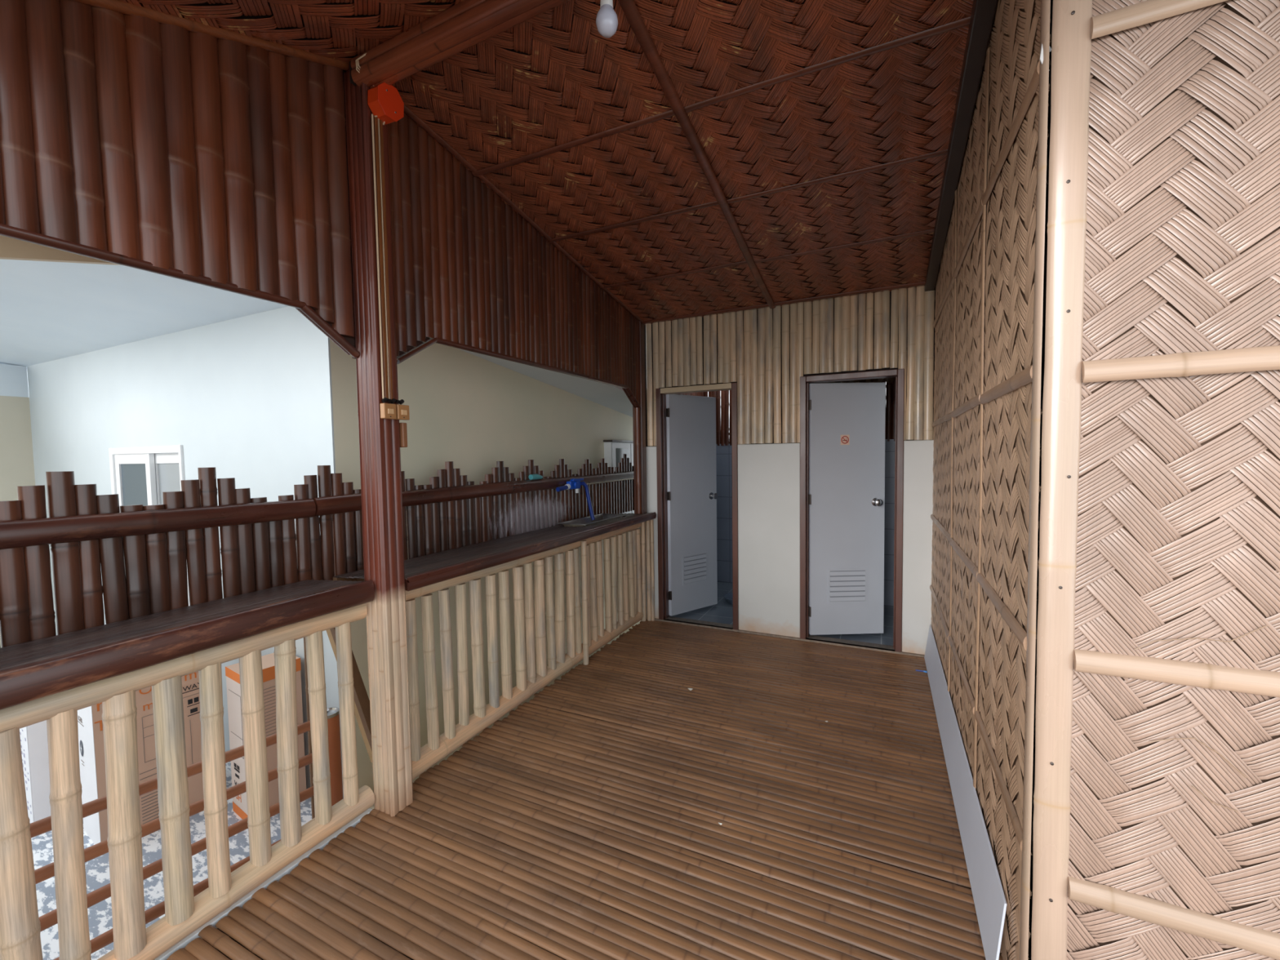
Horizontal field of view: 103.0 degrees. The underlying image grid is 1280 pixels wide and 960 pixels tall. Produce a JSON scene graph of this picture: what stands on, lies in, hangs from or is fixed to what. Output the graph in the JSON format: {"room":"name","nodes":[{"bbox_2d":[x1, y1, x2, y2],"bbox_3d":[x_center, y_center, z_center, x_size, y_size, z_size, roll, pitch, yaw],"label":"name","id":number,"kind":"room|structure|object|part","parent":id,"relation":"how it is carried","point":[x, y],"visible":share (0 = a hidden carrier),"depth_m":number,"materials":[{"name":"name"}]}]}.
{"room":"bamboo balcony","nodes":[
{"label":"bamboo balcony","id":0,"kind":"room"},
{"bbox_2d":[0,0,647,514],"bbox_3d":[-1.018,-0.641,2.440,0.095,2.137,4.790,0,3,25],"label":"wall","id":1,"kind":"structure","parent":0,"point":[138,142],"depth_m":1.74,"materials":[{"name":"brown wood"}]},
{"bbox_3d":[-1.638,-0.602,1.086,0.035,0.024,1.810,0,3,25],"label":"edge trim","id":2,"kind":"part","parent":1,"relation":"part of","materials":[{"name":"brown wood"}]},
{"bbox_3d":[-1.240,-0.593,2.004,0.032,0.164,0.224,0,3,25],"label":"edge trim","id":3,"kind":"part","parent":1,"relation":"part of","materials":[{"name":"brown wood"}]},
{"bbox_3d":[-1.208,-0.578,1.990,0.032,0.164,0.224,0,3,25],"label":"edge trim","id":4,"kind":"part","parent":1,"relation":"part of","materials":[{"name":"brown wood"}]},
{"bbox_3d":[-1.065,-0.615,2.372,0.032,0.158,0.233,0,3,25],"label":"edge trim","id":5,"kind":"part","parent":1,"relation":"part of","materials":[{"name":"brown wood"}]},
{"bbox_3d":[-1.033,-0.601,2.357,0.032,0.158,0.233,0,3,25],"label":"edge trim","id":6,"kind":"part","parent":1,"relation":"part of","materials":[{"name":"brown wood"}]},
{"bbox_3d":[-0.549,-0.728,3.371,0.035,0.029,2.040,0,3,25],"label":"edge trim","id":7,"kind":"part","parent":1,"relation":"part of","materials":[{"name":"brown wood"}]},
{"bbox_3d":[-0.088,-0.717,4.421,0.032,0.186,0.263,0,3,25],"label":"edge trim","id":8,"kind":"part","parent":1,"relation":"part of","materials":[{"name":"brown wood"}]},
{"bbox_3d":[-0.057,-0.704,4.407,0.032,0.186,0.263,0,3,25],"label":"edge trim","id":9,"kind":"part","parent":1,"relation":"part of","materials":[{"name":"brown wood"}]},
{"bbox_3d":[-0.006,-0.550,4.567,0.095,1.720,0.085,0,3,25],"label":"corner post","id":10,"kind":"part","parent":1,"relation":"part of","materials":[{"name":"brown wood"}]},
{"bbox_2d":[71,0,999,324],"bbox_3d":[1.261,-1.383,2.067,4.720,0.780,5.353,0,3,25],"label":"ceiling","id":11,"kind":"structure","parent":0,"point":[695,158],"depth_m":2.26,"materials":[{"name":"brown"}]},
{"bbox_3d":[-0.359,-1.384,1.038,2.360,0.516,1.204,0,3,25],"label":"woven panel","id":12,"kind":"part","parent":11,"relation":"part of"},
{"bbox_3d":[0.475,-1.528,2.833,2.320,0.430,2.771,0,3,25],"label":"woven panel","id":13,"kind":"part","parent":11,"relation":"part of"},
{"bbox_2d":[166,618,1002,959],"bbox_3d":[0.679,1.482,1.195,4.189,0.104,5.804,0,3,25],"label":"floor","id":14,"kind":"structure","parent":0,"point":[582,824],"depth_m":2.02,"materials":[{"name":"brown wood"}]},
{"bbox_2d":[0,603,374,959],"bbox_3d":[-1.605,1.007,1.266,0.106,0.914,2.004,0,3,25],"label":"railing","id":15,"kind":"object","parent":14,"relation":"on","point":[185,913],"visible":0.95,"depth_m":1.56,"materials":[{"name":"wood"}]},
{"bbox_3d":[-1.610,0.597,1.246,0.088,0.092,2.004,0,3,25],"label":"rail","id":16,"kind":"part","parent":15,"relation":"part of","materials":[{"name":"beige wood"}]},
{"bbox_2d":[0,579,374,710],"bbox_3d":[-1.732,0.516,1.299,0.455,0.110,2.002,0,3,25],"label":"ledge","id":17,"kind":"structure","parent":15,"relation":"on","point":[32,670],"depth_m":1.55,"materials":[{"name":"brown wood"}]},
{"bbox_2d":[0,465,364,648],"bbox_3d":[-1.860,0.248,1.605,0.112,0.556,2.281,0,3,25],"label":"bamboo fence","id":18,"kind":"object","parent":17,"relation":"attached to","point":[142,552],"visible":0.9,"depth_m":1.83,"materials":[{"name":"brown wood"}]},
{"bbox_3d":[-1.895,0.167,1.434,0.029,0.101,1.941,0,3,25],"label":"cross rail","id":19,"kind":"part","parent":18,"relation":"part of","materials":[{"name":"brown wood"}]},
{"bbox_3d":[-1.412,0.114,2.448,0.027,0.089,0.291,0,3,25],"label":"cross rail","id":20,"kind":"part","parent":18,"relation":"part of","materials":[{"name":"brown wood"}]},
{"bbox_3d":[-1.603,1.414,1.288,0.098,0.100,2.004,0,3,25],"label":"rail","id":21,"kind":"part","parent":15,"relation":"part of","materials":[{"name":"beige wood"}]},
{"bbox_2d":[154,809,370,959],"bbox_3d":[-1.612,1.483,1.238,0.022,0.027,2.100,0,3,25],"label":"trim","id":22,"kind":"structure","parent":14,"relation":"attached to","point":[287,869],"depth_m":1.80,"materials":[{"name":"metal"}]},
{"bbox_2d":[343,69,413,817],"bbox_3d":[-1.091,-0.116,2.133,0.132,3.060,0.117,0,3,25],"label":"bamboo post","id":23,"kind":"object","parent":14,"relation":"on","point":[379,438],"visible":0.88,"depth_m":2.10,"materials":[{"name":"wood"}]},
{"bbox_2d":[325,627,372,762],"bbox_3d":[-1.318,0.881,2.315,0.402,0.735,0.045,0,3,25],"label":"diagonal brace","id":24,"kind":"object","parent":23,"relation":"attached to","point":[362,701],"visible":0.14,"depth_m":2.27,"materials":[{"name":"brown wood"}]},
{"bbox_2d":[371,114,384,399],"bbox_3d":[-1.051,-0.888,2.040,0.007,1.120,0.006,0,3,25],"label":"cable cover","id":25,"kind":"object","parent":23,"relation":"attached to","point":[372,118],"visible":1,"depth_m":2.04,"materials":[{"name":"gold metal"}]},
{"bbox_2d":[373,115,388,398],"bbox_3d":[-1.045,-0.889,2.054,0.007,1.120,0.014,0,3,25],"label":"cable cover","id":26,"kind":"object","parent":23,"relation":"attached to","point":[375,119],"visible":1,"depth_m":2.05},
{"bbox_2d":[377,118,390,399],"bbox_3d":[-1.040,-0.890,2.064,0.007,1.120,0.003,0,3,25],"label":"cable cover","id":27,"kind":"object","parent":23,"relation":"attached to","point":[378,118],"visible":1,"depth_m":2.06,"materials":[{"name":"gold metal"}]},
{"bbox_2d":[367,82,404,124],"bbox_3d":[-1.018,-1.506,2.036,0.077,0.128,0.116,0,3,25],"label":"junction box","id":28,"kind":"object","parent":23,"relation":"attached to","point":[384,101],"visible":1,"depth_m":2.01,"materials":[{"name":"orange plastic"}]},
{"bbox_2d":[355,53,374,86],"bbox_3d":[-1.052,-1.594,1.982,0.053,0.079,0.088,0,3,25],"label":"wire bundle","id":29,"kind":"object","parent":28,"relation":"attached to","point":[362,55],"visible":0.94,"depth_m":1.95,"materials":[{"name":"beige"}]},
{"bbox_2d":[379,119,392,399],"bbox_3d":[-1.035,-0.890,2.074,0.007,1.120,0.012,0,3,25],"label":"cable cover","id":30,"kind":"object","parent":23,"relation":"attached to","point":[380,121],"visible":1,"depth_m":2.07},
{"bbox_2d":[379,403,396,419],"bbox_3d":[-1.027,-0.281,2.079,0.030,0.062,0.058,0,3,25],"label":"light switch","id":31,"kind":"object","parent":23,"relation":"attached to","point":[388,411],"visible":1,"depth_m":2.06,"materials":[{"name":"beige plastic"}]},
{"bbox_2d":[381,397,404,404],"bbox_3d":[-1.020,-0.326,2.101,0.016,0.022,0.103,0,3,25],"label":"tape","id":32,"kind":"object","parent":23,"relation":"attached to","point":[384,399],"visible":1,"depth_m":2.10,"materials":[{"name":"black plastic"}]},
{"bbox_2d":[395,404,409,420],"bbox_3d":[-1.000,-0.284,2.136,0.030,0.062,0.058,0,3,25],"label":"light switch","id":33,"kind":"object","parent":23,"relation":"attached to","point":[402,411],"visible":0.95,"depth_m":2.13,"materials":[{"name":"beige plastic"}]},
{"bbox_2d":[399,422,407,447],"bbox_3d":[-1.022,-0.192,2.177,0.050,0.105,0.023,0,3,25],"label":"box","id":34,"kind":"object","parent":23,"relation":"attached to","point":[402,426],"visible":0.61,"depth_m":2.16,"materials":[{"name":"wood"}]},
{"bbox_2d":[349,0,569,88],"bbox_3d":[0.003,-1.593,1.493,2.500,0.097,0.092,0,3,25],"label":"ridge beam","id":35,"kind":"structure","parent":23,"relation":"attached to","point":[467,24],"depth_m":1.81,"materials":[{"name":"brown"}]},
{"bbox_2d":[595,0,617,38],"bbox_3d":[-0.101,-1.448,1.543,0.068,0.186,0.068,0,3,25],"label":"light bulb","id":36,"kind":"object","parent":35,"relation":"hanging from","point":[606,20],"visible":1,"depth_m":1.53,"materials":[{"name":"white glass"}]},
{"bbox_2d":[600,0,613,8],"bbox_3d":[-0.102,-1.483,1.541,0.047,0.115,0.047,0,3,25],"label":"socket","id":37,"kind":"object","parent":36,"relation":"attached to","point":[604,3],"depth_m":1.53,"materials":[{"name":"white plastic"}]},
{"bbox_2d":[405,523,643,780],"bbox_3d":[-0.573,0.878,3.442,0.112,0.931,2.587,0,3,25],"label":"railing","id":38,"kind":"object","parent":14,"relation":"on","point":[621,552],"visible":0.91,"depth_m":3.04,"materials":[{"name":"wood"}]},
{"bbox_2d":[333,511,656,591],"bbox_3d":[-0.654,0.405,3.490,0.518,0.109,2.648,0,3,25],"label":"ledge","id":39,"kind":"structure","parent":38,"relation":"on","point":[421,571],"depth_m":2.87,"materials":[{"name":"brown wood"}]},
{"bbox_3d":[-0.747,0.426,3.536,0.303,0.065,2.648,0,3,25],"label":"support frame","id":40,"kind":"part","parent":39,"relation":"part of","materials":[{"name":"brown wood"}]},
{"bbox_2d":[400,453,634,559],"bbox_3d":[-0.668,0.091,4.106,0.111,0.594,3.140,0,3,25],"label":"bamboo fence","id":41,"kind":"object","parent":39,"relation":"attached to","point":[451,512],"visible":0.84,"depth_m":3.47,"materials":[{"name":"brown wood"}]},
{"bbox_3d":[-0.632,0.023,4.085,0.029,0.098,3.140,0,3,25],"label":"cross rail","id":42,"kind":"part","parent":41,"relation":"part of","materials":[{"name":"brown wood"}]},
{"bbox_2d":[528,473,542,479],"bbox_3d":[-0.776,-0.024,3.802,0.044,0.043,0.131,0,3,25],"label":"tube","id":43,"kind":"object","parent":41,"relation":"on","point":[531,477],"visible":1,"depth_m":3.77,"materials":[{"name":"teal plastic"}]},
{"bbox_2d":[555,478,583,493],"bbox_3d":[-0.564,0.051,4.114,0.065,0.120,0.332,0,3,25],"label":"water valve","id":44,"kind":"object","parent":41,"relation":"attached to","point":[574,483],"visible":1,"depth_m":4.12,"materials":[{"name":"blue"}]},
{"bbox_3d":[-0.508,-0.002,4.179,0.010,0.018,0.160,0,3,25],"label":"handle","id":45,"kind":"part","parent":44,"relation":"part of","materials":[{"name":"blue plastic"}]},
{"bbox_2d":[580,481,595,520],"bbox_3d":[-0.450,0.178,4.279,0.140,0.333,0.052,-2,3,-23],"label":"supply pipe","id":46,"kind":"object","parent":44,"relation":"hanging from","point":[586,487],"visible":0.95,"depth_m":4.28,"materials":[{"name":"blue"}]},
{"bbox_2d":[557,513,626,526],"bbox_3d":[-0.377,0.343,4.180,0.254,0.055,0.684,0,3,25],"label":"sink","id":47,"kind":"object","parent":39,"relation":"in","point":[601,517],"visible":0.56,"depth_m":4.20,"materials":[{"name":"metal"}]},
{"bbox_3d":[-0.578,0.459,3.412,0.089,0.090,2.570,0,3,25],"label":"rail","id":48,"kind":"part","parent":38,"relation":"part of","materials":[{"name":"beige wood"}]},
{"bbox_3d":[-0.570,1.287,3.454,0.111,0.112,2.570,0,3,25],"label":"rail","id":49,"kind":"part","parent":38,"relation":"part of","materials":[{"name":"beige wood"}]},
{"bbox_2d":[580,540,588,665],"bbox_3d":[-0.397,0.882,3.659,0.048,0.898,0.048,0,3,25],"label":"bamboo post","id":50,"kind":"object","parent":14,"relation":"on","point":[583,543],"visible":0.99,"depth_m":3.64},
{"bbox_2d":[640,519,654,621],"bbox_3d":[0.070,0.819,4.609,0.122,0.920,0.045,-1,3,-6],"label":"bamboo post","id":51,"kind":"object","parent":14,"relation":"on","point":[646,543],"visible":0.94,"depth_m":4.59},
{"bbox_2d":[924,624,1006,959],"bbox_3d":[1.532,1.226,2.532,0.039,0.249,2.520,0,3,25],"label":"baseboard","id":52,"kind":"structure","parent":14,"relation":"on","point":[988,897],"depth_m":1.87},
{"bbox_2d":[668,581,893,645],"bbox_3d":[1.534,1.268,4.907,2.430,0.050,1.460,0,3,25],"label":"floor","id":53,"kind":"structure","parent":0,"point":[722,612],"depth_m":4.68,"materials":[{"name":"grey tile"}]},
{"bbox_2d":[723,592,733,604],"bbox_3d":[1.005,1.209,5.156,0.314,0.060,0.314,0,3,25],"label":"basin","id":54,"kind":"object","parent":53,"relation":"on","point":[729,597],"visible":0.29,"depth_m":5.22,"materials":[{"name":"blue ceramic"}]},
{"bbox_2d":[675,380,895,445],"bbox_3d":[1.508,-0.856,4.828,2.560,1.000,1.512,0,3,25],"label":"wall","id":55,"kind":"structure","parent":0,"point":[723,418],"depth_m":5.85,"materials":[{"name":"brown wood"}]},
{"bbox_2d":[812,377,895,383],"bbox_3d":[2.089,-0.954,4.664,1.250,0.094,0.600,0,3,25],"label":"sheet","id":56,"kind":"object","parent":55,"relation":"on","point":[889,380],"visible":0.06,"depth_m":4.84,"materials":[{"name":"brown"}]},
{"bbox_2d":[639,284,937,654],"bbox_3d":[1.103,-0.062,4.177,2.440,2.750,0.115,0,3,25],"label":"wall","id":57,"kind":"structure","parent":0,"point":[766,351],"depth_m":4.08,"materials":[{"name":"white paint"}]},
{"bbox_2d":[655,382,738,630],"bbox_3d":[0.620,0.229,4.701,0.732,2.112,0.632,0,3,25],"label":"door","id":58,"kind":"structure","parent":57,"relation":"in","point":[687,495],"depth_m":4.69,"materials":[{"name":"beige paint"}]},
{"bbox_3d":[0.521,0.837,4.816,0.320,0.282,0.007,-3,3,-37],"label":"vent frame","id":59,"kind":"part","parent":58,"relation":"part of","materials":[{"name":"grey paint"}]},
{"bbox_3d":[0.678,0.153,4.935,0.065,0.065,0.175,-3,3,-37],"label":"knob","id":60,"kind":"part","parent":58,"relation":"part of","materials":[{"name":"silver metal"}]},
{"bbox_2d":[654,617,924,657],"bbox_3d":[1.114,1.288,4.188,2.230,0.032,0.040,0,3,25],"label":"baseboard","id":61,"kind":"structure","parent":57,"relation":"attached to","point":[655,619],"depth_m":4.11,"materials":[{"name":"wood"}]},
{"bbox_2d":[800,368,904,652],"bbox_3d":[1.686,0.240,4.066,0.728,2.120,0.401,0,3,25],"label":"door","id":62,"kind":"structure","parent":57,"relation":"in","point":[842,424],"depth_m":4.06,"materials":[{"name":"grey paint"}]},
{"bbox_3d":[1.673,0.854,4.103,0.320,0.282,0.007,-1,3,-2],"label":"vent frame","id":63,"kind":"part","parent":62,"relation":"part of","materials":[{"name":"grey paint"}]},
{"bbox_3d":[1.888,0.175,4.095,0.065,0.065,0.175,-1,3,-2],"label":"knob","id":64,"kind":"part","parent":62,"relation":"part of","materials":[{"name":"silver metal"}]},
{"bbox_2d":[715,439,894,606],"bbox_3d":[1.796,0.429,5.407,2.600,1.670,0.350,0,3,25],"label":"wall","id":65,"kind":"structure","parent":0,"point":[723,453],"depth_m":5.89,"materials":[{"name":"grey tile"}]},
{"bbox_2d":[929,0,1053,959],"bbox_3d":[1.558,-0.186,2.441,0.088,3.150,2.820,0,3,25],"label":"wall","id":66,"kind":"structure","parent":0,"point":[983,324],"depth_m":1.68,"materials":[{"name":"brown"}]},
{"bbox_2d":[1019,0,1279,959],"bbox_3d":[1.569,-0.101,0.889,1.434,3.130,0.098,0,3,25],"label":"wall","id":67,"kind":"structure","parent":0,"point":[1159,510],"depth_m":1.09,"materials":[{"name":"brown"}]},
{"bbox_3d":[0.928,-0.086,1.197,0.012,3.070,0.052,0,3,25],"label":"corner trim","id":68,"kind":"part","parent":67,"relation":"part of","materials":[{"name":"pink wood"}]},
{"bbox_2d":[1040,44,1051,71],"bbox_3d":[0.917,-0.956,1.147,0.032,0.075,0.012,-1,3,-7],"label":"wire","id":69,"kind":"object","parent":67,"relation":"attached to","point":[1042,47],"visible":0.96,"depth_m":1.15,"materials":[{"name":"white plastic"}]},
{"bbox_3d":[0.953,-0.085,1.148,0.072,3.070,0.016,0,3,25],"label":"corner trim","id":70,"kind":"part","parent":67,"relation":"part of","materials":[{"name":"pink wood"}]},
{"bbox_2d":[1149,737,1246,777],"bbox_3d":[1.177,0.579,1.075,0.151,0.067,0.006,0,3,25],"label":"tie","id":71,"kind":"object","parent":67,"relation":"attached to","point":[1191,737],"visible":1,"depth_m":1.07,"materials":[{"name":"brown"}]},
{"bbox_2d":[1133,625,1266,649],"bbox_3d":[1.169,0.332,1.065,0.201,0.082,0.006,0,3,25],"label":"tie","id":72,"kind":"object","parent":67,"relation":"attached to","point":[1264,625],"visible":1,"depth_m":1.06,"materials":[{"name":"brown"}]},
{"bbox_2d":[1191,785,1238,812],"bbox_3d":[1.205,0.669,1.066,0.071,0.037,0.006,0,3,25],"label":"tie","id":73,"kind":"object","parent":67,"relation":"attached to","point":[1192,785],"visible":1,"depth_m":1.07,"materials":[{"name":"brown"}]},
{"label":"outside","id":74,"kind":"structure","parent":0,"visible":0},
{"bbox_2d":[0,258,632,417],"bbox_3d":[-2.017,-0.804,6.102,4.700,1.019,8.650,0,3,25],"label":"ceiling","id":75,"kind":"structure","parent":74,"point":[50,311],"depth_m":2.95,"materials":[{"name":"paint"}]},
{"bbox_2d":[0,235,119,265],"bbox_3d":[-2.221,-0.671,1.105,0.030,0.940,2.550,0,3,25],"label":"trim","id":76,"kind":"structure","parent":75,"relation":"attached to","point":[11,248],"depth_m":1.64,"materials":[{"name":"beige"}]},
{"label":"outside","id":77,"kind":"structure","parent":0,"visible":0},
{"bbox_2d":[31,761,373,959],"bbox_3d":[-2.999,1.659,6.512,7.010,0.050,15.000,0,3,25],"label":"ground","id":78,"kind":"structure","parent":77,"point":[97,869],"depth_m":2.40,"materials":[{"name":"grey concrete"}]},
{"bbox_2d":[19,720,50,823],"bbox_3d":[-3.322,1.388,2.788,0.550,0.860,0.123,1,3,31],"label":"cardboard box","id":79,"kind":"object","parent":78,"relation":"on","point":[33,738],"visible":0.17,"depth_m":2.63,"materials":[{"name":"white"}]},
{"bbox_2d":[19,729,31,813],"bbox_3d":[-3.340,1.379,2.727,0.459,0.683,0.001,1,3,31],"label":"print","id":80,"kind":"object","parent":79,"relation":"attached to","point":[22,732],"depth_m":2.64,"materials":[{"name":"blue"}]},
{"bbox_3d":[-3.353,1.390,2.737,0.550,0.860,0.002,1,3,31],"label":"panel","id":81,"kind":"part","parent":79,"relation":"part of","materials":[{"name":"white cardboard"}]},
{"bbox_2d":[77,671,203,844],"bbox_3d":[-2.645,1.345,2.735,0.302,0.930,0.464,1,3,31],"label":"cardboard box","id":82,"kind":"object","parent":78,"relation":"on","point":[90,723],"visible":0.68,"depth_m":2.61,"materials":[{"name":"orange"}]},
{"bbox_2d":[80,740,83,756],"bbox_3d":[-2.830,1.360,2.578,0.060,0.084,0.006,0,3,25],"label":"print","id":83,"kind":"object","parent":82,"relation":"attached to","point":[81,741],"depth_m":2.58,"materials":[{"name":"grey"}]},
{"bbox_3d":[-2.765,1.356,2.541,0.300,0.930,0.002,1,3,31],"label":"panel","id":84,"kind":"part","parent":82,"relation":"part of","materials":[{"name":"white cardboard"}]},
{"bbox_2d":[94,720,102,730],"bbox_3d":[-2.625,1.196,2.478,0.001,0.051,0.043,1,3,31],"label":"print","id":85,"kind":"object","parent":82,"relation":"attached to","point":[98,723],"depth_m":2.47,"materials":[{"name":"orange"}]},
{"bbox_2d":[97,702,102,711],"bbox_3d":[-2.623,1.102,2.479,0.001,0.039,0.032,1,3,31],"label":"print","id":86,"kind":"object","parent":82,"relation":"attached to","point":[99,705],"depth_m":2.47,"materials":[{"name":"orange"}]},
{"bbox_2d":[138,686,151,693],"bbox_3d":[-2.526,1.074,2.635,0.001,0.049,0.101,1,3,31],"label":"print","id":87,"kind":"object","parent":82,"relation":"attached to","point":[148,690],"depth_m":2.62,"materials":[{"name":"orange"}]},
{"bbox_2d":[142,702,152,711],"bbox_3d":[-2.535,1.169,2.624,0.001,0.028,0.041,1,3,31],"label":"print","id":88,"kind":"object","parent":82,"relation":"on","point":[146,706],"depth_m":2.62,"materials":[{"name":"orange"}]},
{"bbox_2d":[139,693,198,824],"bbox_3d":[-2.485,1.478,2.711,0.029,0.602,0.269,0,3,25],"label":"print","id":89,"kind":"object","parent":82,"relation":"attached to","point":[148,802],"depth_m":2.64,"materials":[{"name":"brown"}]},
{"bbox_2d":[184,672,196,680],"bbox_3d":[-2.445,1.068,2.768,0.001,0.034,0.049,1,3,31],"label":"print","id":90,"kind":"object","parent":82,"relation":"attached to","point":[192,677],"depth_m":2.77,"materials":[{"name":"orange"}]},
{"bbox_2d":[182,682,199,690],"bbox_3d":[-2.441,1.127,2.776,0.001,0.025,0.083,1,3,31],"label":"print","id":91,"kind":"object","parent":82,"relation":"on","point":[187,686],"depth_m":2.77,"materials":[{"name":"grey"}]},
{"bbox_2d":[182,688,199,716],"bbox_3d":[-2.441,1.214,2.778,0.001,0.137,0.085,1,3,31],"label":"print","id":92,"kind":"object","parent":82,"relation":"attached to","point":[191,699],"depth_m":2.77,"materials":[{"name":"grey"}]},
{"bbox_2d":[225,653,306,819],"bbox_3d":[-2.058,1.398,2.807,0.222,0.800,0.273,1,3,33],"label":"cardboard box","id":93,"kind":"object","parent":78,"relation":"on","point":[232,672],"visible":0.44,"depth_m":2.73,"materials":[{"name":"beige"}]},
{"bbox_3d":[-2.132,1.404,2.696,0.220,0.800,0.002,1,3,33],"label":"panel","id":94,"kind":"part","parent":93,"relation":"part of","materials":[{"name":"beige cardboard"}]},
{"bbox_2d":[233,762,239,778],"bbox_3d":[-2.152,1.554,2.715,0.070,0.070,0.001,1,3,33],"label":"print","id":95,"kind":"object","parent":93,"relation":"on","point":[236,765],"depth_m":2.72,"materials":[{"name":"black"}]},
{"bbox_2d":[229,685,297,759],"bbox_3d":[-2.035,1.281,2.721,0.310,0.341,0.126,-2,3,-18],"label":"print","id":96,"kind":"object","parent":93,"relation":"attached to","point":[236,728],"depth_m":2.71,"materials":[{"name":"brown"}]},
{"bbox_2d":[303,637,315,819],"bbox_3d":[-1.532,1.145,2.372,0.037,1.330,0.036,0,3,25],"label":"support post","id":97,"kind":"object","parent":78,"relation":"on","point":[304,649],"visible":0.19,"depth_m":2.36,"materials":[{"name":"brown wood"}]},
{"bbox_2d":[53,839,280,959],"bbox_3d":[-1.894,1.536,1.537,0.044,0.267,1.815,0,3,25],"label":"bamboo pole","id":98,"kind":"object","parent":97,"relation":"attached to","point":[157,911],"visible":0.29,"depth_m":1.82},
{"bbox_2d":[30,720,310,838],"bbox_3d":[-1.901,1.079,1.515,0.044,0.224,1.814,0,3,25],"label":"bamboo pole","id":99,"kind":"object","parent":97,"relation":"attached to","point":[42,826],"visible":0.32,"depth_m":1.80,"materials":[{"name":"wood"}]},
{"bbox_2d":[34,753,312,884],"bbox_3d":[-1.899,1.228,1.522,0.044,0.234,1.814,0,3,25],"label":"bamboo pole","id":100,"kind":"object","parent":97,"relation":"attached to","point":[42,873],"visible":0.41,"depth_m":1.82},
{"bbox_2d":[39,786,313,931],"bbox_3d":[-1.897,1.383,1.529,0.044,0.235,1.814,0,3,25],"label":"bamboo pole","id":101,"kind":"object","parent":97,"relation":"attached to","point":[49,919],"visible":0.39,"depth_m":1.82,"materials":[{"name":"wood"}]},
{"bbox_2d":[326,706,342,806],"bbox_3d":[-1.644,1.511,2.702,0.101,0.572,0.101,0,3,25],"label":"pipe","id":102,"kind":"object","parent":78,"relation":"on","point":[333,713],"visible":0.35,"depth_m":2.68,"materials":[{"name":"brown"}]},
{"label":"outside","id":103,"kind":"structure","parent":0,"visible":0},
{"bbox_2d":[369,620,641,808],"bbox_3d":[0.266,1.607,5.940,0.624,0.012,7.220,0,3,25],"label":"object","id":104,"kind":"object","parent":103,"point":[532,696],"depth_m":3.95,"materials":[{"name":"wood"}]},
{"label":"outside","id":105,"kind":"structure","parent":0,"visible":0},
{"bbox_2d":[0,395,35,647],"bbox_3d":[-5.931,0.595,3.209,0.140,2.480,3.030,0,3,25],"label":"wall","id":106,"kind":"structure","parent":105,"point":[16,455],"depth_m":4.33,"materials":[{"name":"beige paint"}]},
{"bbox_2d":[0,364,28,397],"bbox_3d":[-5.971,-0.773,3.096,0.145,0.265,2.928,0,3,25],"label":"trim","id":107,"kind":"structure","parent":106,"relation":"attached to","point":[13,378],"depth_m":4.31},
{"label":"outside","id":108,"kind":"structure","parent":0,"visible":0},
{"bbox_2d":[26,306,343,798],"bbox_3d":[-3.404,0.404,3.646,4.044,2.745,0.150,0,3,25],"label":"wall","id":109,"kind":"structure","parent":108,"point":[249,398],"depth_m":3.17,"materials":[{"name":"paint"}]},
{"bbox_2d":[108,444,189,605],"bbox_3d":[-3.440,0.521,3.613,1.030,1.515,0.077,0,3,25],"label":"window","id":110,"kind":"structure","parent":109,"relation":"in","point":[140,475],"depth_m":3.58,"materials":[{"name":"white plastic"}]},
{"bbox_3d":[-3.630,0.530,3.691,0.400,1.295,0.004,0,3,25],"label":"pane","id":111,"kind":"part","parent":110,"relation":"part of","materials":[{"name":"clear glass"}]},
{"bbox_3d":[-3.630,0.520,3.692,0.520,1.415,0.030,0,3,25],"label":"sliding sash","id":112,"kind":"part","parent":110,"relation":"part of","materials":[{"name":"white plastic"}]},
{"bbox_3d":[-3.213,0.522,3.531,0.490,1.415,0.030,0,3,25],"label":"sliding sash","id":113,"kind":"part","parent":110,"relation":"part of","materials":[{"name":"white plastic"}]},
{"bbox_3d":[-3.213,0.532,3.530,0.370,1.295,0.004,0,3,25],"label":"pane","id":114,"kind":"part","parent":110,"relation":"part of","materials":[{"name":"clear glass"}]},
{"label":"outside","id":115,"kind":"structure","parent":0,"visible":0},
{"bbox_2d":[329,338,633,790],"bbox_3d":[-0.100,0.240,6.017,0.120,2.745,7.260,0,3,25],"label":"wall","id":116,"kind":"structure","parent":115,"point":[471,411],"depth_m":3.55,"materials":[{"name":"beige paint"}]},
{"bbox_2d":[603,440,634,514],"bbox_3d":[-0.123,0.021,5.694,0.108,0.915,0.940,0,3,25],"label":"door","id":117,"kind":"structure","parent":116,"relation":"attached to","point":[614,450],"depth_m":5.34,"materials":[{"name":"white plastic"}]},
{"bbox_3d":[-0.205,-0.418,5.515,0.108,0.018,0.590,0,3,25],"label":"panel","id":118,"kind":"part","parent":117,"relation":"part of","materials":[{"name":"black wood"}]},
{"bbox_3d":[-0.191,0.030,5.461,0.010,0.840,0.400,0,3,25],"label":"cabinet door","id":119,"kind":"part","parent":117,"relation":"part of","materials":[{"name":"white plastic"}]},
{"bbox_3d":[-0.184,0.025,5.457,0.002,0.730,0.280,0,3,25],"label":"pane","id":120,"kind":"part","parent":117,"relation":"part of","materials":[{"name":"clear glass"}]},
{"bbox_3d":[-0.002,0.009,5.857,0.010,0.840,0.440,0,3,25],"label":"cabinet door","id":121,"kind":"part","parent":117,"relation":"part of","materials":[{"name":"white plastic"}]}
]}

